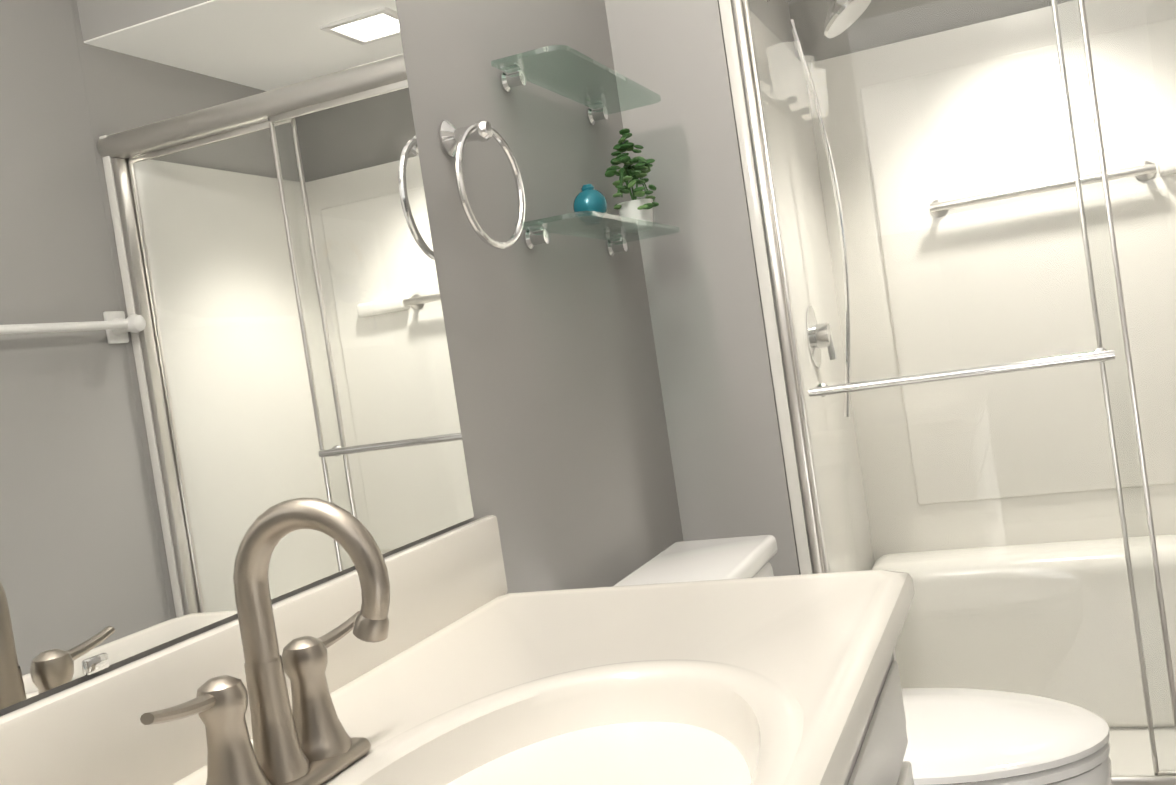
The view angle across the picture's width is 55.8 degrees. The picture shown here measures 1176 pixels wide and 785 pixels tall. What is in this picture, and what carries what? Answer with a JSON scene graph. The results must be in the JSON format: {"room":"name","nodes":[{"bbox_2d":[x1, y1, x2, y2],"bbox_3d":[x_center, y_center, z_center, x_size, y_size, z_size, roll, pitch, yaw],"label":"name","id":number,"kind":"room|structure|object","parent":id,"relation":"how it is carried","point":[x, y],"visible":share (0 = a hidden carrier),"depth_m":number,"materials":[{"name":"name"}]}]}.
{"room":"bathroom","nodes":[
{"label":"bathroom","id":0,"kind":"room"},
{"bbox_2d":[0,0,682,716],"bbox_3d":[-0.408,-0.046,1.170,0.120,2.440,4.640,-8,2,22],"label":"wall","id":1,"kind":"structure","parent":0,"point":[560,410],"depth_m":1.84,"materials":[{"name":"grey paint"}]},
{"bbox_2d":[0,0,473,709],"bbox_3d":[-0.475,-0.250,0.899,0.008,0.971,1.342,-8,2,22],"label":"mirror","id":2,"kind":"object","parent":1,"relation":"attached to","point":[222,326],"visible":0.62,"depth_m":1.08,"materials":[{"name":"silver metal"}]},
{"bbox_2d":[439,120,524,249],"bbox_3d":[-0.160,-0.302,1.609,0.069,0.198,0.182,-8,2,22],"label":"towel ring","id":3,"kind":"object","parent":1,"relation":"attached to","point":[454,140],"visible":1,"depth_m":1.59,"materials":[{"name":"silver metal"}]},
{"bbox_2d":[492,45,660,124],"bbox_3d":[-0.004,-0.539,1.983,0.134,0.042,0.525,-8,2,22],"label":"glass shelf","id":4,"kind":"object","parent":1,"relation":"attached to","point":[509,80],"visible":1,"depth_m":1.93,"materials":[{"name":"clear glass"}]},
{"bbox_2d":[515,211,679,256],"bbox_3d":[0.034,-0.281,1.991,0.134,0.042,0.525,-8,2,22],"label":"glass shelf","id":5,"kind":"object","parent":1,"relation":"attached to","point":[617,232],"visible":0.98,"depth_m":1.91,"materials":[{"name":"clear glass"}]},
{"bbox_2d":[573,184,606,212],"bbox_3d":[0.004,-0.327,1.926,0.060,0.069,0.060,-8,2,22],"label":"round vase","id":6,"kind":"object","parent":5,"relation":"on","point":[588,197],"visible":0.62,"depth_m":1.90,"materials":[{"name":"teal ceramic"}]},
{"bbox_2d":[605,128,658,221],"bbox_3d":[0.084,-0.411,2.143,0.088,0.197,0.160,-8,2,22],"label":"potted plant","id":7,"kind":"object","parent":5,"relation":"on","point":[639,208],"visible":1,"depth_m":2.12,"materials":[{"name":"green plant"}]},
{"bbox_2d":[605,0,799,575],"bbox_3d":[0.426,-0.222,2.794,0.240,2.440,0.990,-8,2,22],"label":"wall","id":8,"kind":"structure","parent":0,"point":[712,353],"depth_m":2.33,"materials":[{"name":"grey paint"}]},
{"bbox_2d":[788,0,1072,62],"bbox_3d":[1.266,-0.204,2.933,1.195,2.150,0.120,-8,2,22],"label":"wall","id":9,"kind":"structure","parent":0,"point":[912,19],"depth_m":2.98,"materials":[{"name":"grey paint"}]},
{"bbox_3d":[0.573,1.082,0.885,1.855,0.060,4.640,-8,2,22],"label":"floor","id":10,"kind":"structure","parent":0,"visible":0},
{"bbox_2d":[0,497,914,784],"bbox_3d":[-0.074,0.605,0.826,0.584,1.076,1.403,-8,2,22],"label":"bathroom vanity","id":11,"kind":"object","parent":10,"relation":"on","point":[442,659],"visible":0.98,"depth_m":1.02,"materials":[{"name":"white ceramic"}]},
{"bbox_2d":[140,497,390,784],"bbox_3d":[-0.217,0.200,0.868,0.156,0.236,0.266,-8,2,22],"label":"faucet","id":12,"kind":"object","parent":11,"relation":"on","point":[305,744],"depth_m":0.87,"materials":[{"name":"silver metal"}]},
{"bbox_2d":[612,535,1110,784],"bbox_3d":[0.476,0.644,1.833,0.724,0.775,0.420,-8,2,22],"label":"toilet","id":13,"kind":"object","parent":10,"relation":"on","point":[960,736],"visible":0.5,"depth_m":1.74,"materials":[{"name":"white ceramic"}]},
{"bbox_2d":[718,0,1175,784],"bbox_3d":[1.089,-0.077,2.457,1.191,1.980,0.910,-8,2,22],"label":"shower","id":14,"kind":"object","parent":10,"relation":"on","point":[964,244],"visible":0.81,"depth_m":2.81,"materials":[{"name":"white plastic"}]}
]}

